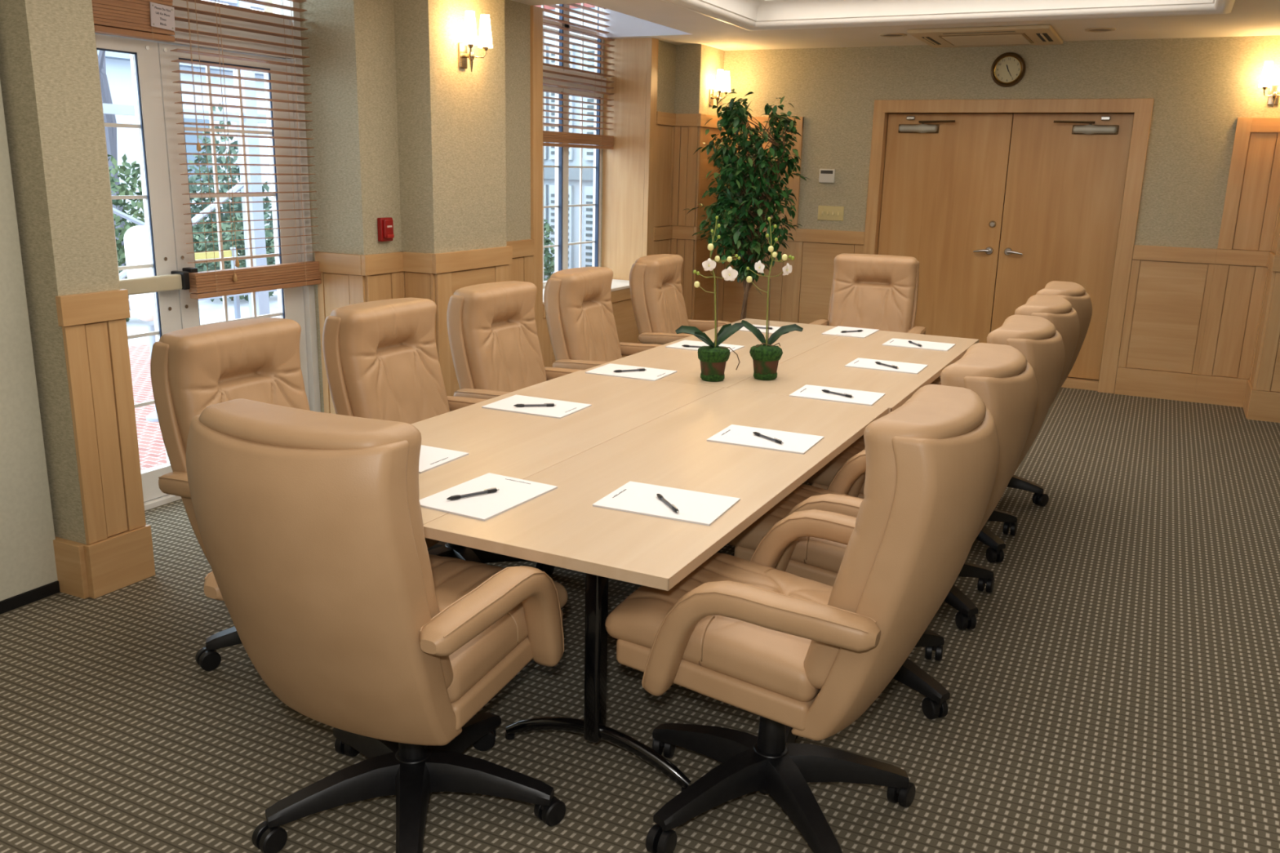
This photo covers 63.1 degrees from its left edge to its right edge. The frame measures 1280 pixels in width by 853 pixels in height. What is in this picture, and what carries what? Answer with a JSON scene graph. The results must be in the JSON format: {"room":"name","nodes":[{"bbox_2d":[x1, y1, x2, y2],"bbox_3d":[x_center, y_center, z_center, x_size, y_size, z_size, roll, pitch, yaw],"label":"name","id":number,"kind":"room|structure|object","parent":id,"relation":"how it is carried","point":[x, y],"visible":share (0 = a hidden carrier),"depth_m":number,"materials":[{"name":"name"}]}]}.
{"room":"conference room","nodes":[
{"label":"conference room","id":0,"kind":"room"},
{"bbox_2d":[0,0,724,544],"bbox_3d":[-2.111,-1.175,4.469,0.915,3.300,11.610,8,16,25],"label":"wall","id":1,"kind":"structure","parent":0,"point":[415,138],"depth_m":5.49,"materials":[{"name":"paint"}]},
{"bbox_2d":[53,536,88,599],"bbox_3d":[-2.417,0.504,4.095,0.715,0.211,0.032,8,16,25],"label":"baseboard","id":2,"kind":"structure","parent":1,"relation":"attached to","point":[69,556],"depth_m":3.95,"materials":[{"name":"brown wood"}]},
{"bbox_2d":[55,288,155,599],"bbox_3d":[-2.010,0.068,3.946,0.030,1.147,0.274,8,16,25],"label":"wainscot panel","id":3,"kind":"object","parent":1,"relation":"attached to","point":[118,551],"depth_m":3.93,"materials":[{"name":"brown wood"}]},
{"bbox_2d":[91,0,174,41],"bbox_3d":[-2.296,-1.876,4.274,0.062,0.475,0.853,8,16,25],"label":"blind","id":4,"kind":"object","parent":1,"relation":"attached to","point":[127,18],"visible":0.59,"depth_m":4.47,"materials":[{"name":"brown wood"}]},
{"bbox_2d":[149,1,174,31],"bbox_3d":[-2.109,-1.812,4.611,0.006,0.106,0.129,8,16,25],"label":"notice sign","id":5,"kind":"object","parent":4,"relation":"attached to","point":[162,16],"visible":1,"depth_m":4.61,"materials":[{"name":"grey paper"}]},
{"bbox_2d":[94,33,190,502],"bbox_3d":[-2.375,-0.635,4.624,0.140,2.105,0.815,8,16,25],"label":"door","id":6,"kind":"structure","parent":1,"relation":"in","point":[164,282],"depth_m":4.81,"materials":[{"name":"white paint"}]},
{"bbox_2d":[94,0,320,511],"bbox_3d":[-2.236,-0.947,4.952,0.140,2.617,1.726,8,16,25],"label":"trim","id":7,"kind":"structure","parent":1,"relation":"attached to","point":[308,291],"depth_m":5.39,"materials":[{"name":"white paint"}]},
{"bbox_2d":[157,42,309,405],"bbox_3d":[-2.025,-0.807,5.345,0.110,2.105,0.813,8,16,25],"label":"door","id":8,"kind":"structure","parent":1,"relation":"in","point":[291,300],"depth_m":5.24,"materials":[{"name":"white paint"}]},
{"bbox_2d":[170,0,321,298],"bbox_3d":[-1.925,-1.490,5.156,0.076,1.635,0.833,8,16,25],"label":"blind","id":9,"kind":"object","parent":1,"relation":"attached to","point":[220,282],"visible":1,"depth_m":5.13,"materials":[{"name":"brown wood"}]},
{"bbox_2d":[314,251,365,413],"bbox_3d":[-1.634,-0.376,5.756,0.320,1.147,0.030,8,16,25],"label":"trim","id":10,"kind":"structure","parent":1,"relation":"attached to","point":[343,282],"depth_m":5.66,"materials":[{"name":"brown wood"}]},
{"bbox_2d":[360,251,404,302],"bbox_3d":[-1.407,-0.387,5.819,0.030,1.147,0.339,8,16,25],"label":"trim","id":11,"kind":"structure","parent":1,"relation":"attached to","point":[383,273],"depth_m":5.69,"materials":[{"name":"brown wood"}]},
{"bbox_2d":[377,217,394,241],"bbox_3d":[-1.372,-1.069,5.659,0.055,0.126,0.096,8,16,25],"label":"fire alarm","id":12,"kind":"object","parent":1,"relation":"attached to","point":[384,224],"visible":1,"depth_m":5.63,"materials":[{"name":"red plastic"}]},
{"bbox_2d":[402,251,436,345],"bbox_3d":[-1.251,-0.406,5.913,0.225,1.147,0.030,8,16,25],"label":"trim","id":13,"kind":"structure","parent":1,"relation":"attached to","point":[419,281],"depth_m":5.79,"materials":[{"name":"brown wood"}]},
{"bbox_2d":[431,245,512,395],"bbox_3d":[-0.973,-0.467,6.181,0.030,1.147,0.761,8,16,25],"label":"trim","id":14,"kind":"structure","parent":1,"relation":"attached to","point":[453,271],"depth_m":5.95,"materials":[{"name":"brown wood"}]},
{"bbox_2d":[457,10,493,71],"bbox_3d":[-0.911,-2.091,5.683,0.150,0.301,0.220,8,16,25],"label":"wall sconce","id":15,"kind":"object","parent":1,"relation":"attached to","point":[470,37],"visible":1,"depth_m":5.68,"materials":[{"name":"white fabric"}]},
{"bbox_2d":[506,239,534,283],"bbox_3d":[-0.874,-0.636,6.867,0.030,1.147,0.635,8,16,25],"label":"trim","id":16,"kind":"structure","parent":1,"relation":"attached to","point":[521,269],"depth_m":6.91,"materials":[{"name":"brown wood"}]},
{"bbox_2d":[530,3,658,367],"bbox_3d":[-0.510,-1.850,7.830,0.515,3.050,1.870,8,16,25],"label":"window","id":17,"kind":"structure","parent":1,"relation":"in","point":[628,173],"depth_m":8.35,"materials":[{"name":"brown wood"}]},
{"bbox_2d":[538,2,614,149],"bbox_3d":[-0.579,-2.695,7.669,0.062,1.235,1.600,8,16,25],"label":"blind","id":18,"kind":"object","parent":17,"relation":"attached to","point":[554,138],"visible":0.56,"depth_m":7.90,"materials":[{"name":"brown wood"}]},
{"bbox_2d":[653,111,675,254],"bbox_3d":[0.192,-1.579,8.831,0.030,2.070,0.386,8,16,25],"label":"trim","id":19,"kind":"structure","parent":1,"relation":"attached to","point":[665,122],"depth_m":8.71,"materials":[{"name":"brown wood"}]},
{"bbox_2d":[671,113,698,319],"bbox_3d":[0.358,-1.603,8.945,0.225,2.070,0.030,8,16,25],"label":"trim","id":20,"kind":"structure","parent":1,"relation":"attached to","point":[686,137],"depth_m":8.85,"materials":[{"name":"brown wood"}]},
{"bbox_2d":[691,113,723,332],"bbox_3d":[0.585,-1.640,9.112,0.030,2.070,0.530,8,16,25],"label":"trim","id":21,"kind":"structure","parent":1,"relation":"attached to","point":[703,302],"depth_m":9.00,"materials":[{"name":"brown wood"}]},
{"bbox_2d":[708,69,730,106],"bbox_3d":[0.665,-2.839,8.780,0.150,0.301,0.220,8,16,25],"label":"wall sconce","id":22,"kind":"object","parent":1,"relation":"attached to","point":[722,81],"visible":0.98,"depth_m":8.78,"materials":[{"name":"white fabric"}]},
{"bbox_2d":[0,375,1279,852],"bbox_3d":[1.405,0.969,3.135,9.100,0.050,11.910,8,16,25],"label":"floor","id":23,"kind":"structure","parent":0,"point":[1115,687],"depth_m":3.21,"materials":[{"name":"carpet"}]},
{"bbox_2d":[0,80,60,614],"bbox_3d":[-2.575,-0.454,3.037,0.066,2.575,1.580,8,16,25],"label":"partition panel","id":24,"kind":"object","parent":23,"relation":"on","point":[28,566],"visible":1,"depth_m":3.79,"materials":[{"name":"white plastic"}]},
{"bbox_2d":[150,317,439,671],"bbox_3d":[-1.106,0.235,3.460,0.879,1.100,0.719,8,16,25],"label":"chair","id":25,"kind":"object","parent":23,"relation":"on","point":[193,369],"visible":0.23,"depth_m":3.34,"materials":[{"name":"beige leather"}]},
{"bbox_2d":[159,317,310,452],"bbox_3d":[-1.323,-0.010,3.498,0.308,0.653,0.514,8,16,25],"label":"cushion","id":26,"kind":"object","parent":25,"relation":"on","point":[202,366],"depth_m":3.36,"materials":[{"name":"beige leather"}]},
{"bbox_2d":[186,398,568,852],"bbox_3d":[-0.579,0.464,2.537,0.754,1.128,0.896,8,15,24],"label":"chair","id":27,"kind":"object","parent":23,"relation":"on","point":[310,524],"visible":1,"depth_m":2.19,"materials":[{"name":"beige leather"}]},
{"bbox_2d":[199,398,453,688],"bbox_3d":[-0.690,0.283,2.271,0.514,0.653,0.308,8,15,24],"label":"cushion","id":28,"kind":"object","parent":27,"relation":"on","point":[351,610],"depth_m":2.12,"materials":[{"name":"beige leather"}]},
{"bbox_2d":[428,554,568,703],"bbox_3d":[-0.530,0.480,2.689,0.518,0.148,0.570,8,15,24],"label":"seat cushion","id":29,"kind":"object","parent":27,"relation":"on","point":[482,664],"depth_m":2.56,"materials":[{"name":"beige leather"}]},
{"bbox_2d":[322,297,554,576],"bbox_3d":[-0.773,0.094,4.060,0.890,1.098,0.753,8,16,25],"label":"chair","id":30,"kind":"object","parent":23,"relation":"on","point":[381,361],"visible":0.39,"depth_m":4.03,"materials":[{"name":"beige leather"}]},
{"bbox_2d":[329,297,449,423],"bbox_3d":[-0.975,-0.157,4.128,0.308,0.653,0.514,8,16,25],"label":"cushion","id":31,"kind":"object","parent":30,"relation":"on","point":[384,364],"depth_m":4.01,"materials":[{"name":"beige leather"}]},
{"bbox_2d":[446,280,583,399],"bbox_3d":[-0.435,-0.066,4.726,0.875,1.100,0.746,8,16,25],"label":"chair","id":32,"kind":"object","parent":23,"relation":"on","point":[495,346],"visible":0.45,"depth_m":4.64,"materials":[{"name":"beige leather"}]},
{"bbox_2d":[453,280,546,391],"bbox_3d":[-0.634,-0.319,4.799,0.308,0.653,0.514,8,16,25],"label":"cushion","id":33,"kind":"object","parent":32,"relation":"on","point":[497,347],"depth_m":4.66,"materials":[{"name":"beige leather"}]},
{"bbox_2d":[410,370,723,715],"bbox_3d":[-0.424,0.357,3.781,0.700,0.739,2.023,8,16,26],"label":"conference table","id":34,"kind":"object","parent":23,"relation":"on","point":[520,446],"visible":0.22,"depth_m":3.69,"materials":[{"name":"brown wood"}]},
{"bbox_2d":[418,444,468,473],"bbox_3d":[-0.751,0.090,3.282,0.341,0.006,0.245,8,16,25],"label":"notepad","id":35,"kind":"object","parent":34,"relation":"on","point":[430,457],"visible":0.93,"depth_m":3.27,"materials":[{"name":"grey paper"}]},
{"bbox_2d":[481,395,591,418],"bbox_3d":[-0.393,-0.078,3.987,0.341,0.006,0.245,8,15,24],"label":"notepad","id":36,"kind":"object","parent":34,"relation":"on","point":[562,409],"visible":1,"depth_m":3.96,"materials":[{"name":"grey paper"}]},
{"bbox_2d":[543,266,662,369],"bbox_3d":[-0.060,-0.245,5.459,0.896,1.108,0.758,7,15,21],"label":"chair","id":37,"kind":"object","parent":23,"relation":"on","point":[581,325],"visible":0.36,"depth_m":5.30,"materials":[{"name":"beige leather"}]},
{"bbox_2d":[550,266,622,361],"bbox_3d":[-0.278,-0.493,5.495,0.308,0.653,0.514,7,15,21],"label":"cushion","id":38,"kind":"object","parent":37,"relation":"on","point":[583,326],"depth_m":5.32,"materials":[{"name":"beige leather"}]},
{"bbox_2d":[423,387,888,792],"bbox_3d":[0.202,0.448,3.476,0.700,0.739,2.023,8,16,26],"label":"conference table","id":39,"kind":"object","parent":23,"relation":"on","point":[562,527],"visible":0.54,"depth_m":2.94,"materials":[{"name":"brown wood"}]},
{"bbox_2d":[419,472,557,520],"bbox_3d":[-0.426,0.192,2.907,0.245,0.006,0.341,9,16,28],"label":"notepad","id":40,"kind":"object","parent":39,"relation":"on","point":[513,492],"visible":0.98,"depth_m":2.89,"materials":[{"name":"grey paper"}]},
{"bbox_2d":[592,481,740,525],"bbox_3d":[0.076,0.209,2.884,0.341,0.006,0.245,8,15,23],"label":"notepad","id":41,"kind":"object","parent":39,"relation":"on","point":[693,507],"visible":0.98,"depth_m":2.87,"materials":[{"name":"grey paper"}]},
{"bbox_2d":[706,424,823,454],"bbox_3d":[0.433,0.042,3.587,0.341,0.006,0.245,8,15,24],"label":"notepad","id":42,"kind":"object","parent":39,"relation":"on","point":[793,442],"visible":1,"depth_m":3.57,"materials":[{"name":"grey paper"}]},
{"bbox_2d":[629,253,731,344],"bbox_3d":[0.370,-0.468,6.393,0.885,1.108,0.719,6,15,19],"label":"chair","id":43,"kind":"object","parent":23,"relation":"on","point":[658,303],"visible":0.47,"depth_m":6.18,"materials":[{"name":"beige leather"}]},
{"bbox_2d":[635,253,688,333],"bbox_3d":[0.143,-0.712,6.409,0.308,0.653,0.514,6,15,19],"label":"cushion","id":44,"kind":"object","parent":43,"relation":"on","point":[660,303],"depth_m":6.19,"materials":[{"name":"beige leather"}]},
{"bbox_2d":[583,318,838,387],"bbox_3d":[0.503,-0.059,5.532,0.700,0.739,2.023,8,16,26],"label":"conference table","id":45,"kind":"object","parent":23,"relation":"on","point":[686,362],"visible":0.22,"depth_m":5.17,"materials":[{"name":"brown wood"}]},
{"bbox_2d":[585,363,677,381],"bbox_3d":[-0.038,-0.245,4.688,0.341,0.006,0.245,8,15,24],"label":"notepad","id":46,"kind":"object","parent":45,"relation":"on","point":[651,374],"visible":1,"depth_m":4.66,"materials":[{"name":"grey paper"}]},
{"bbox_2d":[665,339,744,352],"bbox_3d":[0.337,-0.413,5.396,0.341,0.006,0.245,8,16,25],"label":"notepad","id":47,"kind":"object","parent":45,"relation":"on","point":[678,344],"visible":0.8,"depth_m":5.41,"materials":[{"name":"grey paper"}]},
{"bbox_2d":[675,215,743,382],"bbox_3d":[0.304,-0.545,4.480,0.293,0.705,0.143,-2,14,-14],"label":"potted orchid","id":48,"kind":"object","parent":45,"relation":"on","point":[713,357],"visible":1,"depth_m":4.50,"materials":[{"name":"plant"}]},
{"bbox_2d":[684,88,808,319],"bbox_3d":[0.843,-1.524,8.364,0.875,2.221,0.804,-6,16,-28],"label":"potted ficus","id":49,"kind":"object","parent":23,"relation":"on","point":[738,238],"visible":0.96,"depth_m":8.15,"materials":[{"name":"plant"}]},
{"bbox_2d":[604,384,999,852],"bbox_3d":[0.398,0.460,2.627,0.875,1.138,0.730,9,16,27],"label":"chair","id":50,"kind":"object","parent":23,"relation":"on","point":[807,657],"visible":0.97,"depth_m":2.39,"materials":[{"name":"beige leather"}]},
{"bbox_2d":[604,552,832,702],"bbox_3d":[0.261,0.484,2.705,0.570,0.148,0.518,9,16,27],"label":"seat cushion","id":51,"kind":"object","parent":50,"relation":"on","point":[722,655],"depth_m":2.50,"materials":[{"name":"beige leather"}]},
{"bbox_2d":[803,384,986,689],"bbox_3d":[0.615,0.258,2.455,0.308,0.653,0.514,9,16,27],"label":"cushion","id":52,"kind":"object","parent":50,"relation":"on","point":[913,536],"depth_m":2.22,"materials":[{"name":"beige leather"}]},
{"bbox_2d":[727,330,978,413],"bbox_3d":[1.128,0.032,5.228,0.700,0.739,2.023,8,16,26],"label":"conference table","id":53,"kind":"object","parent":23,"relation":"on","point":[823,365],"visible":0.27,"depth_m":4.91,"materials":[{"name":"brown wood"}]},
{"bbox_2d":[741,217,803,380],"bbox_3d":[0.576,-0.555,4.547,0.251,0.703,0.142,-3,15,-16],"label":"potted orchid","id":54,"kind":"object","parent":53,"relation":"on","point":[766,357],"visible":1,"depth_m":4.56,"materials":[{"name":"plant"}]},
{"bbox_2d":[789,384,884,405],"bbox_3d":[0.817,-0.131,4.314,0.341,0.006,0.245,8,15,24],"label":"notepad","id":55,"kind":"object","parent":53,"relation":"on","point":[811,392],"visible":1,"depth_m":4.29,"materials":[{"name":"grey paper"}]},
{"bbox_2d":[821,325,879,337],"bbox_3d":[1.213,-0.544,6.003,0.245,0.006,0.341,8,16,25],"label":"notepad","id":56,"kind":"object","parent":53,"relation":"on","point":[836,331],"visible":1,"depth_m":5.97,"materials":[{"name":"grey paper"}]},
{"bbox_2d":[844,357,928,373],"bbox_3d":[1.179,-0.291,4.986,0.341,0.006,0.245,8,16,25],"label":"notepad","id":57,"kind":"object","parent":53,"relation":"on","point":[864,363],"visible":1,"depth_m":4.96,"materials":[{"name":"grey paper"}]},
{"bbox_2d":[882,337,955,351],"bbox_3d":[1.502,-0.441,5.617,0.341,0.006,0.245,8,16,25],"label":"notepad","id":58,"kind":"object","parent":53,"relation":"on","point":[903,343],"visible":0.98,"depth_m":5.59,"materials":[{"name":"grey paper"}]},
{"bbox_2d":[808,253,925,334],"bbox_3d":[1.402,-0.465,6.435,0.755,1.128,0.885,6,15,19],"label":"chair","id":59,"kind":"object","parent":23,"relation":"on","point":[880,292],"visible":0.39,"depth_m":6.54,"materials":[{"name":"beige leather"}]},
{"bbox_2d":[728,342,1038,719],"bbox_3d":[0.740,0.304,3.302,0.892,1.128,0.764,8,16,25],"label":"chair","id":60,"kind":"object","parent":23,"relation":"on","point":[1002,375],"visible":0.36,"depth_m":3.11,"materials":[{"name":"beige leather"}]},
{"bbox_2d":[728,484,863,573],"bbox_3d":[0.614,0.329,3.402,0.570,0.148,0.518,8,16,25],"label":"seat cushion","id":61,"kind":"object","parent":60,"relation":"on","point":[809,554],"depth_m":3.24,"materials":[{"name":"beige leather"}]},
{"bbox_2d":[940,342,1026,387],"bbox_3d":[0.974,0.099,3.164,0.308,0.653,0.514,8,16,25],"label":"cushion","id":62,"kind":"object","parent":60,"relation":"on","point":[983,365],"depth_m":2.90,"materials":[{"name":"beige leather"}]},
{"bbox_2d":[805,314,1065,629],"bbox_3d":[1.102,0.139,3.994,0.896,1.128,0.761,8,16,25],"label":"chair","id":63,"kind":"object","parent":23,"relation":"on","point":[1036,337],"visible":0.25,"depth_m":3.70,"materials":[{"name":"beige leather"}]},
{"bbox_2d":[805,436,865,493],"bbox_3d":[0.968,0.168,4.078,0.570,0.148,0.518,8,16,25],"label":"seat cushion","id":64,"kind":"object","parent":63,"relation":"on","point":[822,478],"depth_m":3.94,"materials":[{"name":"beige leather"}]},
{"bbox_2d":[986,314,1056,345],"bbox_3d":[1.329,-0.062,3.840,0.308,0.653,0.514,8,16,25],"label":"cushion","id":65,"kind":"object","parent":63,"relation":"on","point":[1016,330],"depth_m":3.58,"materials":[{"name":"beige leather"}]},
{"bbox_2d":[861,294,1079,562],"bbox_3d":[1.439,-0.021,4.667,0.896,1.128,0.761,8,16,25],"label":"chair","id":66,"kind":"object","parent":23,"relation":"on","point":[1058,310],"visible":0.12,"depth_m":4.36,"materials":[{"name":"beige leather"}]},
{"bbox_2d":[1014,294,1072,315],"bbox_3d":[1.665,-0.222,4.513,0.308,0.653,0.514,8,16,25],"label":"cushion","id":67,"kind":"object","parent":66,"relation":"on","point":[1037,304],"depth_m":4.26,"materials":[{"name":"beige leather"}]},
{"bbox_2d":[929,280,1092,506],"bbox_3d":[1.772,-0.174,5.310,0.875,1.128,0.712,8,16,25],"label":"chair","id":68,"kind":"object","parent":23,"relation":"on","point":[1076,294],"visible":0.07,"depth_m":4.97,"materials":[{"name":"beige leather"}]},
{"bbox_2d":[1035,280,1085,296],"bbox_3d":[1.989,-0.371,5.139,0.308,0.653,0.514,8,16,25],"label":"cushion","id":69,"kind":"object","parent":68,"relation":"on","point":[1058,288],"depth_m":4.90,"materials":[{"name":"beige leather"}]},
{"bbox_2d":[511,0,1279,50],"bbox_3d":[1.603,-1.897,2.352,8.812,0.663,11.910,8,16,25],"label":"ceiling","id":70,"kind":"structure","parent":0,"point":[662,20],"depth_m":7.29,"materials":[{"name":"paint"}]},
{"bbox_2d":[662,0,1235,31],"bbox_3d":[0.833,-2.160,4.246,3.170,0.260,6.040,8,16,25],"label":"trim","id":71,"kind":"structure","parent":70,"relation":"attached to","point":[748,15],"depth_m":6.82,"materials":[{"name":"white paint"}]},
{"bbox_2d":[906,24,1062,47],"bbox_3d":[2.515,-2.816,7.558,0.950,0.040,0.950,8,16,25],"label":"air conditioner","id":72,"kind":"object","parent":70,"relation":"attached to","point":[1034,34],"visible":1,"depth_m":7.37,"materials":[{"name":"beige plastic"}]},
{"bbox_2d":[938,32,1033,45],"bbox_3d":[2.514,-2.805,7.561,0.580,0.006,0.580,8,16,25],"label":"grille","id":73,"kind":"object","parent":72,"relation":"attached to","point":[1002,38],"depth_m":7.48,"materials":[{"name":"beige plastic"}]},
{"bbox_2d":[721,35,1279,389],"bbox_3d":[3.936,-1.469,7.618,9.000,2.617,0.635,8,16,25],"label":"wall","id":74,"kind":"structure","parent":0,"point":[1199,87],"depth_m":7.84,"materials":[{"name":"paint"}]},
{"bbox_2d":[714,116,804,322],"bbox_3d":[1.016,-1.646,9.178,0.745,2.070,0.030,8,16,25],"label":"trim","id":75,"kind":"structure","parent":74,"relation":"attached to","point":[731,294],"depth_m":9.19,"materials":[{"name":"brown wood"}]},
{"bbox_2d":[818,168,835,182],"bbox_3d":[1.574,-2.111,8.786,0.134,0.114,0.026,8,16,25],"label":"thermostat","id":76,"kind":"object","parent":74,"relation":"attached to","point":[825,175],"visible":1,"depth_m":8.77,"materials":[{"name":"white plastic"}]},
{"bbox_2d":[791,228,864,324],"bbox_3d":[1.606,-1.113,9.005,0.595,1.147,0.030,8,16,25],"label":"trim","id":77,"kind":"structure","parent":74,"relation":"attached to","point":[816,250],"depth_m":8.99,"materials":[{"name":"brown wood"}]},
{"bbox_2d":[817,205,844,221],"bbox_3d":[1.619,-1.807,8.840,0.224,0.120,0.018,8,16,25],"label":"light switch","id":78,"kind":"object","parent":74,"relation":"attached to","point":[824,212],"visible":1,"depth_m":8.83,"materials":[{"name":"beige plastic"}]},
{"bbox_2d":[877,113,1013,342],"bbox_3d":[2.443,-1.518,8.578,0.973,2.022,0.123,8,16,25],"label":"door","id":79,"kind":"structure","parent":74,"relation":"in","point":[945,175],"depth_m":8.52,"materials":[{"name":"brown wood"}]},
{"bbox_2d":[862,97,1154,393],"bbox_3d":[2.849,-1.478,8.405,2.055,2.204,0.222,8,16,25],"label":"trim","id":80,"kind":"structure","parent":74,"relation":"attached to","point":[1141,108],"depth_m":8.04,"materials":[{"name":"brown wood"}]},
{"bbox_2d":[991,52,1026,87],"bbox_3d":[2.821,-2.736,7.997,0.256,0.256,0.036,8,16,25],"label":"wall clock","id":81,"kind":"object","parent":74,"relation":"attached to","point":[1007,72],"visible":1,"depth_m":8.00,"materials":[{"name":"brown metal"}]},
{"bbox_2d":[991,113,1133,379],"bbox_3d":[3.268,-1.401,8.187,0.856,2.022,0.123,8,16,25],"label":"door","id":82,"kind":"structure","parent":74,"relation":"in","point":[1067,172],"depth_m":8.13,"materials":[{"name":"brown wood"}]},
{"bbox_2d":[1114,244,1217,402],"bbox_3d":[3.961,-0.778,7.887,0.552,1.147,0.030,8,16,25],"label":"wainscot panel","id":83,"kind":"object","parent":74,"relation":"attached to","point":[1169,289],"depth_m":7.88,"materials":[{"name":"brown wood"}]},
{"bbox_2d":[1193,117,1279,407],"bbox_3d":[4.378,-1.167,7.582,0.356,2.070,0.030,8,16,25],"label":"wall paneling","id":84,"kind":"structure","parent":74,"relation":"attached to","point":[1252,195],"depth_m":7.57,"materials":[{"name":"brown wood"}]},
{"bbox_2d":[1242,197,1279,417],"bbox_3d":[4.435,-1.105,7.336,0.030,2.070,0.435,8,16,25],"label":"trim","id":85,"kind":"structure","parent":74,"relation":"attached to","point":[1251,383],"depth_m":7.36,"materials":[{"name":"brown wood"}]},
{"bbox_2d":[1246,250,1279,422],"bbox_3d":[4.567,-1.023,7.022,0.548,2.070,0.030,8,16,25],"label":"trim","id":86,"kind":"structure","parent":74,"relation":"attached to","point":[1264,401],"depth_m":7.26,"materials":[{"name":"brown wood"}]},
{"bbox_2d":[1257,61,1279,107],"bbox_3d":[4.403,-2.364,7.216,0.220,0.301,0.150,8,16,25],"label":"wall sconce","id":87,"kind":"object","parent":74,"relation":"attached to","point":[1265,82],"visible":1,"depth_m":7.21,"materials":[{"name":"white fabric"}]},
{"label":"outside","id":88,"kind":"structure","parent":0,"visible":0},
{"bbox_2d":[126,227,278,346],"bbox_3d":[-11.729,-4.995,25.992,35.600,0.060,53.000,8,16,25],"label":"ground","id":89,"kind":"structure","parent":88,"point":[210,312],"depth_m":11.53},
{"bbox_2d":[97,49,128,297],"bbox_3d":[-6.498,-3.824,11.964,2.365,4.723,3.655,-8,17,-34],"label":"bare tree","id":90,"kind":"object","parent":89,"relation":"on","point":[110,132],"visible":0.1,"depth_m":12.22,"materials":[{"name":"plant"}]},
{"bbox_2d":[107,153,145,321],"bbox_3d":[-5.389,-1.906,10.662,1.229,1.721,1.228,8,16,25],"label":"evergreen shrub","id":91,"kind":"object","parent":89,"relation":"on","point":[122,187],"visible":0.12,"depth_m":10.54,"materials":[{"name":"green plant"}]},
{"bbox_2d":[128,343,166,470],"bbox_3d":[-2.935,-0.446,8.497,3.800,0.017,9.400,8,16,25],"label":"brick patio","id":92,"kind":"structure","parent":89,"relation":"on","point":[152,449],"depth_m":7.01,"materials":[{"name":"brick"}]},
{"bbox_2d":[124,225,158,422],"bbox_3d":[-3.137,-0.658,6.714,0.200,1.250,0.240,8,16,25],"label":"mailbox","id":93,"kind":"object","parent":92,"relation":"on","point":[135,238],"visible":0.49,"depth_m":6.52,"materials":[{"name":"white paint"}]},
{"bbox_2d":[97,49,271,226],"bbox_3d":[-11.270,-7.527,25.729,4.800,5.000,14.800,8,16,25],"label":"house","id":94,"kind":"structure","parent":89,"relation":"on","point":[118,71],"depth_m":23.48,"materials":[{"name":"grey"}]},
{"bbox_2d":[102,0,276,316],"bbox_3d":[-4.377,-2.072,8.498,1.720,3.100,4.600,8,16,25],"label":"pergola","id":95,"kind":"object","parent":89,"relation":"on","point":[262,299],"visible":0.09,"depth_m":8.77,"materials":[{"name":"white wood"}]},
{"bbox_2d":[194,247,240,319],"bbox_3d":[-4.208,-1.322,10.255,0.400,0.800,1.000,8,16,25],"label":"bench","id":96,"kind":"object","parent":89,"relation":"on","point":[201,255],"visible":0.06,"depth_m":10.60,"materials":[{"name":"yellow paint"}]},
{"bbox_2d":[187,102,275,271],"bbox_3d":[-5.769,-3.236,14.580,2.239,2.466,2.246,8,16,25],"label":"conifer tree","id":97,"kind":"object","parent":89,"relation":"on","point":[193,188],"visible":0.25,"depth_m":14.31,"materials":[{"name":"green plant"}]},
{"bbox_2d":[192,216,275,302],"bbox_3d":[-4.911,-2.007,12.568,1.608,1.045,1.644,8,16,25],"label":"round shrub","id":98,"kind":"object","parent":89,"relation":"on","point":[202,267],"visible":0.31,"depth_m":12.31,"materials":[{"name":"green plant"}]},
{"bbox_2d":[543,219,554,280],"bbox_3d":[-1.144,-1.824,11.965,0.482,1.124,0.482,8,16,25],"label":"young shrub","id":99,"kind":"object","parent":89,"relation":"on","point":[549,268],"visible":0.16,"depth_m":11.87,"materials":[{"name":"green plant"}]},
{"bbox_2d":[536,3,595,280],"bbox_3d":[-1.676,-4.564,12.736,6.200,6.000,0.380,8,16,25],"label":"building wing","id":100,"kind":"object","parent":89,"relation":"on","point":[548,151],"visible":0.07,"depth_m":12.47,"materials":[{"name":"white brick"}]},
{"bbox_2d":[543,44,547,159],"bbox_3d":[-1.252,-3.884,12.528,0.310,1.300,0.050,8,16,25],"label":"shutter","id":101,"kind":"object","parent":100,"relation":"hanging from","point":[545,54],"depth_m":12.48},
{"bbox_2d":[543,184,547,275],"bbox_3d":[-1.286,-2.429,12.892,0.310,1.100,0.050,8,16,25],"label":"shutter","id":102,"kind":"object","parent":100,"relation":"hanging from","point":[545,186],"depth_m":12.74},
{"bbox_2d":[549,184,573,273],"bbox_3d":[-0.964,-2.383,12.739,0.310,1.100,0.050,8,16,25],"label":"shutter","id":103,"kind":"object","parent":100,"relation":"hanging from","point":[552,187],"depth_m":12.68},
{"bbox_2d":[549,44,574,159],"bbox_3d":[-0.930,-3.838,12.375,0.310,1.300,0.050,8,16,25],"label":"shutter","id":104,"kind":"object","parent":100,"relation":"hanging from","point":[552,148],"depth_m":12.38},
{"bbox_2d":[583,186,593,266],"bbox_3d":[-0.525,-2.320,12.531,0.310,1.100,0.050,8,16,25],"label":"shutter","id":105,"kind":"object","parent":100,"relation":"hanging from","point":[588,190],"depth_m":12.53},
{"bbox_2d":[584,43,595,159],"bbox_3d":[-0.491,-3.775,12.166,0.310,1.300,0.050,8,16,25],"label":"shutter","id":106,"kind":"object","parent":100,"relation":"hanging from","point":[588,153],"depth_m":12.20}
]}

